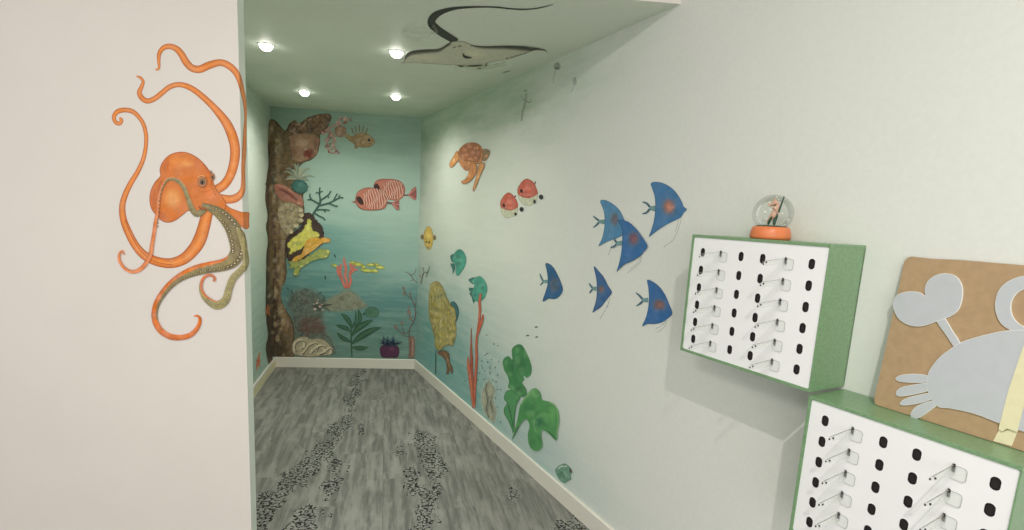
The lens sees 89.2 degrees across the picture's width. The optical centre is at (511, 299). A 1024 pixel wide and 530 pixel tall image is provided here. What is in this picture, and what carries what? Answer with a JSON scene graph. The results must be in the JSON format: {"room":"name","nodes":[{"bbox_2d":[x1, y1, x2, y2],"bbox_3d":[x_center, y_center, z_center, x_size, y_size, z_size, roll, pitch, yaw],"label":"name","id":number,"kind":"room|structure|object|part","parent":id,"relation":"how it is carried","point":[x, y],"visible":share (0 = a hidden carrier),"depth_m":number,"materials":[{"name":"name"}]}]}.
{"room":"optical shop","nodes":[
{"label":"optical shop","id":0,"kind":"room"},
{"bbox_2d":[246,85,274,383],"bbox_3d":[-2.016,-0.317,3.583,0.100,2.490,2.912,1,9,-14],"label":"wall","id":1,"kind":"structure","parent":0,"point":[258,110],"depth_m":4.42,"materials":[{"name":"white paint"}]},
{"bbox_2d":[256,352,260,369],"bbox_3d":[-2.203,0.539,4.512,0.001,0.146,0.202,1,9,-14],"label":"starfish","id":2,"kind":"object","parent":1,"relation":"attached to","point":[257,360],"visible":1,"depth_m":4.50,"materials":[{"name":"paint"}]},
{"bbox_2d":[253,357,275,396],"bbox_3d":[-2.025,0.862,3.788,0.014,0.100,2.903,1,9,-14],"label":"baseboard","id":3,"kind":"structure","parent":1,"relation":"attached to","point":[255,384],"depth_m":4.68,"materials":[{"name":"beige wood"}]},
{"bbox_2d":[265,305,269,315],"bbox_3d":[-2.261,0.109,4.807,0.001,0.128,0.229,1,9,-14],"label":"starfish","id":4,"kind":"object","parent":1,"relation":"attached to","point":[268,308],"visible":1,"depth_m":4.79,"materials":[{"name":"paint"}]},
{"bbox_2d":[0,0,680,529],"bbox_3d":[-1.956,-0.412,2.095,5.360,3.150,0.057,2,9,-4],"label":"wall","id":5,"kind":"structure","parent":0,"point":[108,421],"depth_m":2.14,"materials":[{"name":"white paint"}]},
{"bbox_2d":[112,44,249,339],"bbox_3d":[-1.346,-0.407,2.101,0.507,1.181,0.068,1,9,-11],"label":"octopus","id":6,"kind":"object","parent":5,"relation":"attached to","point":[184,184],"visible":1,"depth_m":2.11,"materials":[{"name":"paint"}]},
{"bbox_2d":[270,106,421,358],"bbox_3d":[-1.622,-0.540,5.131,1.588,2.490,0.100,2,9,-7],"label":"wall","id":7,"kind":"structure","parent":0,"point":[388,237],"depth_m":5.08,"materials":[{"name":"teal paint"}]},
{"bbox_2d":[265,113,330,363],"bbox_3d":[-2.018,-0.523,4.838,0.547,2.418,0.413,2,9,-4],"label":"reef","id":8,"kind":"object","parent":7,"relation":"attached to","point":[299,143],"visible":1,"depth_m":4.93,"materials":[{"name":"paint"}]},
{"bbox_2d":[290,180,307,193],"bbox_3d":[-2.018,-1.065,4.933,0.182,0.152,0.001,2,9,-7],"label":"painted urchin","id":9,"kind":"object","parent":7,"relation":"attached to","point":[299,186],"visible":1,"depth_m":4.93,"materials":[{"name":"paint"}]},
{"bbox_2d":[285,164,313,180],"bbox_3d":[-2.015,-1.202,4.912,0.274,0.164,0.001,2,9,-7],"label":"coral","id":10,"kind":"object","parent":7,"relation":"attached to","point":[297,175],"visible":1,"depth_m":4.91,"materials":[{"name":"paint"}]},
{"bbox_2d":[286,219,330,275],"bbox_3d":[-1.975,-0.498,5.032,0.418,0.561,0.002,2,9,-7],"label":"coral","id":11,"kind":"object","parent":7,"relation":"attached to","point":[307,238],"visible":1,"depth_m":5.03,"materials":[{"name":"paint"}]},
{"bbox_2d":[287,289,334,352],"bbox_3d":[-1.992,0.231,5.159,0.538,0.748,0.001,2,9,-7],"label":"mound","id":12,"kind":"object","parent":7,"relation":"attached to","point":[301,314],"visible":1,"depth_m":5.14,"materials":[{"name":"paint"}]},
{"bbox_2d":[297,322,325,336],"bbox_3d":[-1.998,0.298,5.167,0.280,0.153,0.001,2,9,-7],"label":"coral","id":13,"kind":"object","parent":7,"relation":"attached to","point":[307,331],"visible":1,"depth_m":5.16,"materials":[{"name":"paint"}]},
{"bbox_2d":[292,336,332,356],"bbox_3d":[-1.996,0.477,5.194,0.401,0.211,0.003,2,9,-7],"label":"coral","id":14,"kind":"object","parent":7,"relation":"attached to","point":[303,346],"visible":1,"depth_m":5.20,"materials":[{"name":"paint"}]},
{"bbox_2d":[312,296,331,310],"bbox_3d":[-1.879,0.041,5.139,0.192,0.156,0.001,2,9,-7],"label":"sprig","id":15,"kind":"object","parent":7,"relation":"attached to","point":[321,304],"visible":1,"depth_m":5.14,"materials":[{"name":"paint"}]},
{"bbox_2d":[307,188,343,220],"bbox_3d":[-1.794,-0.912,4.991,0.336,0.312,0.001,2,9,-7],"label":"coral","id":16,"kind":"object","parent":7,"relation":"attached to","point":[319,192],"visible":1,"depth_m":4.99,"materials":[{"name":"paint"}]},
{"bbox_2d":[320,116,351,153],"bbox_3d":[-1.664,-1.554,4.902,0.294,0.356,0.001,2,9,-7],"label":"coral","id":17,"kind":"object","parent":7,"relation":"attached to","point":[329,137],"visible":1,"depth_m":4.90,"materials":[{"name":"paint"}]},
{"bbox_2d":[334,125,345,136],"bbox_3d":[-1.623,-1.587,4.905,0.110,0.110,0.001,2,9,-7],"label":"sponge","id":18,"kind":"object","parent":7,"relation":"attached to","point":[339,130],"visible":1,"depth_m":4.90,"materials":[{"name":"paint"}]},
{"bbox_2d":[320,290,366,310],"bbox_3d":[-1.675,0.016,5.164,0.493,0.256,0.001,2,9,-7],"label":"mound","id":19,"kind":"object","parent":7,"relation":"attached to","point":[347,300],"visible":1,"depth_m":5.17,"materials":[{"name":"paint"}]},
{"bbox_2d":[276,357,414,368],"bbox_3d":[-1.679,0.648,5.261,1.388,0.100,0.014,2,9,-7],"label":"baseboard","id":20,"kind":"structure","parent":7,"relation":"attached to","point":[280,361],"depth_m":5.25,"materials":[{"name":"beige wood"}]},
{"bbox_2d":[337,257,357,288],"bbox_3d":[-1.626,-0.258,5.122,0.206,0.312,0.001,2,9,-7],"label":"coral","id":21,"kind":"object","parent":7,"relation":"attached to","point":[339,268],"visible":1,"depth_m":5.12,"materials":[{"name":"paint"}]},
{"bbox_2d":[331,261,384,272],"bbox_3d":[-1.519,-0.320,5.125,0.517,0.110,0.001,2,9,-7],"label":"school","id":22,"kind":"object","parent":7,"relation":"attached to","point":[357,264],"visible":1,"depth_m":5.14,"materials":[{"name":"paint"}]},
{"bbox_2d":[336,309,380,356],"bbox_3d":[-1.550,0.345,5.231,0.446,0.501,0.001,2,9,-7],"label":"plant","id":23,"kind":"object","parent":7,"relation":"attached to","point":[359,325],"visible":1,"depth_m":5.22,"materials":[{"name":"paint"}]},
{"bbox_3d":[-1.611,0.409,5.235,0.038,0.367,0.001,2,9,-7],"label":"stem","id":24,"kind":"part","parent":23,"relation":"part of","materials":[{"name":"paint"}]},
{"bbox_2d":[343,124,374,148],"bbox_3d":[-1.455,-1.545,4.932,0.294,0.228,0.001,2,9,-7],"label":"fish","id":25,"kind":"object","parent":7,"relation":"attached to","point":[361,139],"visible":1,"depth_m":4.94},
{"bbox_2d":[362,307,378,316],"bbox_3d":[-1.420,0.129,5.210,0.166,0.110,0.001,2,9,-7],"label":"fish","id":26,"kind":"object","parent":7,"relation":"attached to","point":[370,311],"visible":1,"depth_m":5.21},
{"bbox_2d":[352,188,398,209],"bbox_3d":[-1.325,-0.970,5.037,0.454,0.219,0.003,2,9,-7],"label":"fish","id":27,"kind":"object","parent":7,"relation":"attached to","point":[366,198],"visible":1,"depth_m":5.04},
{"bbox_2d":[379,336,401,357],"bbox_3d":[-1.241,0.479,5.291,0.234,0.248,0.002,2,9,-7],"label":"anemone","id":28,"kind":"object","parent":7,"relation":"attached to","point":[389,349],"visible":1,"depth_m":5.29,"materials":[{"name":"paint"}]},
{"bbox_2d":[374,179,416,199],"bbox_3d":[-1.137,-1.065,5.051,0.412,0.204,0.003,2,9,-7],"label":"fish","id":29,"kind":"object","parent":7,"relation":"attached to","point":[394,189],"visible":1,"depth_m":5.05},
{"bbox_2d":[394,287,416,337],"bbox_3d":[-1.075,0.135,5.257,0.238,0.528,0.001,2,9,-7],"label":"twig","id":30,"kind":"object","parent":7,"relation":"attached to","point":[403,288],"visible":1,"depth_m":5.27,"materials":[{"name":"paint"}]},
{"bbox_2d":[408,336,414,357],"bbox_3d":[-1.031,0.494,5.322,0.066,0.237,0.001,2,9,-7],"label":"sponge","id":31,"kind":"object","parent":7,"relation":"attached to","point":[411,339],"visible":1,"depth_m":5.32,"materials":[{"name":"paint"}]},
{"bbox_2d":[254,367,588,529],"bbox_3d":[-0.724,1.381,1.598,7.900,0.100,9.200,2,9,-4],"label":"floor","id":32,"kind":"structure","parent":0,"point":[336,448],"depth_m":3.33,"materials":[{"name":"grey wood"}]},
{"bbox_2d":[244,0,667,117],"bbox_3d":[-0.893,-1.585,3.686,3.200,0.100,3.320,2,9,-4],"label":"ceiling","id":33,"kind":"structure","parent":0,"point":[336,51],"depth_m":2.77,"materials":[{"name":"paint"}]},
{"bbox_2d":[257,42,274,51],"bbox_3d":[-1.397,-1.427,2.947,0.092,0.034,0.092,2,9,-4],"label":"recessed light","id":34,"kind":"object","parent":33,"relation":"in","point":[264,46],"visible":1,"depth_m":2.92,"materials":[{"name":"white glass"}]},
{"bbox_2d":[299,90,310,95],"bbox_3d":[-1.642,-1.624,4.105,0.092,0.034,0.092,2,9,-4],"label":"recessed light","id":35,"kind":"object","parent":33,"relation":"in","point":[302,92],"visible":1,"depth_m":4.08,"materials":[{"name":"white glass"}]},
{"bbox_3d":[-1.642,-1.624,4.105,0.072,0.033,0.072,2,9,-4],"label":"frosted bulb","id":36,"kind":"part","parent":35,"relation":"part of","materials":[{"name":"white glass"}]},
{"bbox_2d":[390,94,401,99],"bbox_3d":[-0.910,-1.579,4.070,0.092,0.034,0.092,2,9,-4],"label":"recessed light","id":37,"kind":"object","parent":33,"relation":"in","point":[394,96],"visible":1,"depth_m":4.05,"materials":[{"name":"white glass"}]},
{"bbox_3d":[-0.910,-1.578,4.070,0.072,0.033,0.072,2,9,-4],"label":"frosted bulb","id":38,"kind":"part","parent":37,"relation":"part of","materials":[{"name":"white glass"}]},
{"bbox_2d":[388,49,404,57],"bbox_3d":[-0.656,-1.387,2.945,0.092,0.034,0.092,2,9,-4],"label":"recessed light","id":39,"kind":"object","parent":33,"relation":"in","point":[395,53],"visible":1,"depth_m":2.92,"materials":[{"name":"white glass"}]},
{"bbox_3d":[-0.656,-1.386,2.945,0.072,0.033,0.072,2,9,-4],"label":"frosted bulb","id":40,"kind":"part","parent":39,"relation":"part of","materials":[{"name":"white glass"}]},
{"bbox_2d":[401,4,552,69],"bbox_3d":[-0.227,-1.338,2.699,0.846,0.005,1.118,2,9,-4],"label":"rays","id":41,"kind":"object","parent":33,"relation":"attached to","point":[461,54],"visible":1,"depth_m":2.88,"materials":[{"name":"paint"}]},
{"bbox_2d":[416,0,1023,529],"bbox_3d":[1.220,-0.110,1.272,0.100,3.150,9.900,-2,10,-28],"label":"wall","id":42,"kind":"structure","parent":0,"point":[893,128],"depth_m":2.06,"materials":[{"name":"white paint"}]},
{"bbox_2d":[421,226,435,249],"bbox_3d":[-0.793,-0.580,4.900,0.002,0.221,0.446,-2,10,-28],"label":"fish","id":43,"kind":"object","parent":42,"relation":"attached to","point":[428,237],"visible":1,"depth_m":4.89},
{"bbox_2d":[428,281,456,349],"bbox_3d":[-0.630,0.168,4.635,0.001,0.628,0.720,-2,10,-28],"label":"sponge","id":44,"kind":"object","parent":42,"relation":"attached to","point":[442,316],"visible":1,"depth_m":4.64,"materials":[{"name":"paint"}]},
{"bbox_2d":[437,350,452,373],"bbox_3d":[-0.594,0.551,4.592,0.001,0.207,0.395,-2,10,-28],"label":"seahorse","id":45,"kind":"object","parent":42,"relation":"attached to","point":[443,353],"visible":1,"depth_m":4.54,"materials":[{"name":"paint"}]},
{"bbox_2d":[450,301,458,320],"bbox_3d":[-0.484,0.107,4.363,0.001,0.172,0.202,-2,10,-28],"label":"fish","id":46,"kind":"object","parent":42,"relation":"attached to","point":[453,303],"visible":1,"depth_m":4.33},
{"bbox_2d":[450,249,465,275],"bbox_3d":[-0.446,-0.302,4.267,0.001,0.222,0.355,-2,10,-28],"label":"fish","id":47,"kind":"object","parent":42,"relation":"attached to","point":[458,258],"visible":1,"depth_m":4.25},
{"bbox_2d":[449,142,489,190],"bbox_3d":[-0.346,-1.026,4.036,0.003,0.371,0.788,-2,10,-28],"label":"turtle","id":48,"kind":"object","parent":42,"relation":"attached to","point":[470,154],"visible":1,"depth_m":3.97,"materials":[{"name":"paint"}]},
{"bbox_2d":[467,294,483,407],"bbox_3d":[-0.290,0.399,4.009,0.001,0.919,0.271,-2,10,-28],"label":"coral","id":49,"kind":"object","parent":42,"relation":"attached to","point":[472,380],"visible":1,"depth_m":4.03,"materials":[{"name":"paint"}]},
{"bbox_2d":[469,276,486,302],"bbox_3d":[-0.264,-0.067,3.941,0.001,0.227,0.351,-2,10,-28],"label":"fish","id":50,"kind":"object","parent":42,"relation":"attached to","point":[480,286],"visible":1,"depth_m":3.93},
{"bbox_2d":[481,380,495,421],"bbox_3d":[-0.171,0.739,3.812,0.001,0.317,0.311,-2,10,-28],"label":"pebbles","id":51,"kind":"object","parent":42,"relation":"attached to","point":[488,391],"visible":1,"depth_m":3.81,"materials":[{"name":"paint"}]},
{"bbox_2d":[500,192,522,217],"bbox_3d":[-0.005,-0.620,3.422,0.005,0.170,0.339,-2,10,-28],"label":"fish","id":52,"kind":"object","parent":42,"relation":"attached to","point":[508,203],"visible":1,"depth_m":3.45},
{"bbox_2d":[414,359,613,529],"bbox_3d":[1.094,1.398,1.472,0.014,0.100,9.675,-2,10,-28],"label":"baseboard","id":53,"kind":"structure","parent":42,"relation":"attached to","point":[592,521],"depth_m":3.34,"materials":[{"name":"beige wood"}]},
{"bbox_2d":[521,90,530,120],"bbox_3d":[0.088,-1.208,3.217,0.001,0.188,0.139,-2,10,-28],"label":"seahorse","id":54,"kind":"object","parent":42,"relation":"attached to","point":[525,100],"visible":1,"depth_m":3.23,"materials":[{"name":"paint"}]},
{"bbox_2d":[517,178,542,205],"bbox_3d":[0.109,-0.662,3.207,0.006,0.170,0.333,-2,10,-28],"label":"fish","id":55,"kind":"object","parent":42,"relation":"attached to","point":[527,192],"visible":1,"depth_m":3.23},
{"bbox_2d":[503,344,558,450],"bbox_3d":[0.099,0.643,3.299,0.004,0.665,0.740,-2,10,-28],"label":"seaweed","id":56,"kind":"object","parent":42,"relation":"attached to","point":[540,414],"visible":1,"depth_m":3.31,"materials":[{"name":"paint"}]},
{"bbox_2d":[540,263,562,300],"bbox_3d":[0.225,-0.090,3.025,0.001,0.233,0.265,-2,10,-28],"label":"painted angelfish","id":57,"kind":"object","parent":42,"relation":"attached to","point":[554,289],"visible":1,"depth_m":3.01,"materials":[{"name":"paint"}]},
{"bbox_2d":[553,62,559,82],"bbox_3d":[0.250,-1.273,2.912,0.001,0.115,0.085,-2,10,-28],"label":"painted jellyfish","id":58,"kind":"object","parent":42,"relation":"attached to","point":[556,65],"visible":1,"depth_m":2.91,"materials":[{"name":"paint"}]},
{"bbox_2d":[555,464,571,482],"bbox_3d":[0.293,0.988,2.958,0.001,0.124,0.168,-2,10,-28],"label":"shell","id":59,"kind":"object","parent":42,"relation":"attached to","point":[563,471],"visible":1,"depth_m":2.96,"materials":[{"name":"paint"}]},
{"bbox_2d":[589,266,611,316],"bbox_3d":[0.442,-0.030,2.623,0.001,0.261,0.194,-2,10,-28],"label":"painted angelfish","id":60,"kind":"object","parent":42,"relation":"attached to","point":[603,290],"visible":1,"depth_m":2.61,"materials":[{"name":"paint"}]},
{"bbox_2d":[593,200,623,254],"bbox_3d":[0.471,-0.353,2.550,0.001,0.268,0.255,-2,10,-28],"label":"painted angelfish","id":61,"kind":"object","parent":42,"relation":"attached to","point":[612,214],"visible":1,"depth_m":2.53,"materials":[{"name":"paint"}]},
{"bbox_2d":[610,220,646,271],"bbox_3d":[0.541,-0.244,2.418,0.001,0.247,0.258,-2,10,-28],"label":"painted angelfish","id":62,"kind":"object","parent":42,"relation":"attached to","point":[633,244],"visible":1,"depth_m":2.41,"materials":[{"name":"paint"}]},
{"bbox_2d":[636,280,671,331],"bbox_3d":[0.622,0.030,2.290,0.001,0.223,0.237,-2,10,-28],"label":"painted angelfish","id":63,"kind":"object","parent":42,"relation":"attached to","point":[659,309],"visible":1,"depth_m":2.27,"materials":[{"name":"paint"}]},
{"bbox_2d":[642,182,686,246],"bbox_3d":[0.646,-0.363,2.223,0.001,0.277,0.266,-2,10,-28],"label":"painted angelfish","id":64,"kind":"object","parent":42,"relation":"attached to","point":[668,208],"visible":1,"depth_m":2.21,"materials":[{"name":"paint"}]},
{"bbox_2d":[680,234,865,391],"bbox_3d":[0.785,0.017,1.696,0.272,0.427,0.496,-2,10,-28],"label":"display box","id":65,"kind":"object","parent":42,"relation":"attached to","point":[781,311],"visible":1,"depth_m":1.58,"materials":[{"name":"white wood"}]},
{"bbox_2d":[749,196,790,239],"bbox_3d":[0.839,-0.264,1.669,0.122,0.142,0.122,2,9,-4],"label":"snow globe","id":66,"kind":"object","parent":65,"relation":"on","point":[772,232],"visible":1,"depth_m":1.64,"materials":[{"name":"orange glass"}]},
{"bbox_3d":[0.845,-0.280,1.643,0.007,0.091,0.027,-2,10,-29],"label":"weed blade","id":67,"kind":"part","parent":66,"relation":"part of","materials":[{"name":"green plastic"}]},
{"bbox_2d":[789,389,1023,529],"bbox_3d":[0.988,0.525,1.345,0.272,0.427,0.467,-2,10,-28],"label":"display box","id":68,"kind":"object","parent":42,"relation":"attached to","point":[864,464],"visible":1,"depth_m":1.31,"materials":[{"name":"white wood"}]},
{"bbox_2d":[874,257,1023,450],"bbox_3d":[1.130,0.117,1.272,0.062,0.415,0.378,-2,10,-28],"label":"cardboard sheet","id":69,"kind":"object","parent":68,"relation":"on","point":[909,349],"visible":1,"depth_m":1.32,"materials":[{"name":"brown cardboard"}]},
{"bbox_2d":[893,273,1023,430],"bbox_3d":[1.121,0.128,1.275,0.056,0.397,0.371,-2,10,-29],"label":"cutout","id":70,"kind":"object","parent":69,"relation":"attached to","point":[974,376],"visible":1,"depth_m":1.28,"materials":[{"name":"grey paper"}]},
{"bbox_3d":[1.058,0.209,1.370,0.007,0.034,0.074,-2,10,-30],"label":"leg","id":71,"kind":"part","parent":70,"relation":"part of","materials":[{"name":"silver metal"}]},
{"bbox_3d":[1.056,0.238,1.366,0.008,0.055,0.073,-3,11,-32],"label":"leg","id":72,"kind":"part","parent":70,"relation":"part of","materials":[{"name":"silver metal"}]},
{"bbox_3d":[1.058,0.262,1.357,0.007,0.051,0.069,-3,11,-33],"label":"leg","id":73,"kind":"part","parent":70,"relation":"part of","materials":[{"name":"silver metal"}]},
{"bbox_3d":[1.064,0.286,1.341,0.009,0.059,0.050,-3,11,-35],"label":"leg","id":74,"kind":"part","parent":70,"relation":"part of","materials":[{"name":"silver metal"}]},
{"bbox_3d":[1.105,0.085,1.313,0.008,0.073,0.064,0,10,-20],"label":"claw arm","id":75,"kind":"part","parent":70,"relation":"part of","materials":[{"name":"white wood"}]},
{"bbox_2d":[999,345,1023,431],"bbox_3d":[1.161,0.192,1.183,0.031,0.234,0.036,-2,10,-30],"label":"tape","id":76,"kind":"object","parent":70,"relation":"attached to","point":[1014,404],"visible":1,"depth_m":1.19,"materials":[{"name":"yellow paper"}]},
{"bbox_2d":[993,430,1016,445],"bbox_3d":[1.142,0.318,1.201,0.005,0.037,0.036,-2,10,-29],"label":"tape","id":77,"kind":"object","parent":69,"relation":"attached to","point":[1007,437],"visible":1,"depth_m":1.20,"materials":[{"name":"yellow paper"}]}
]}

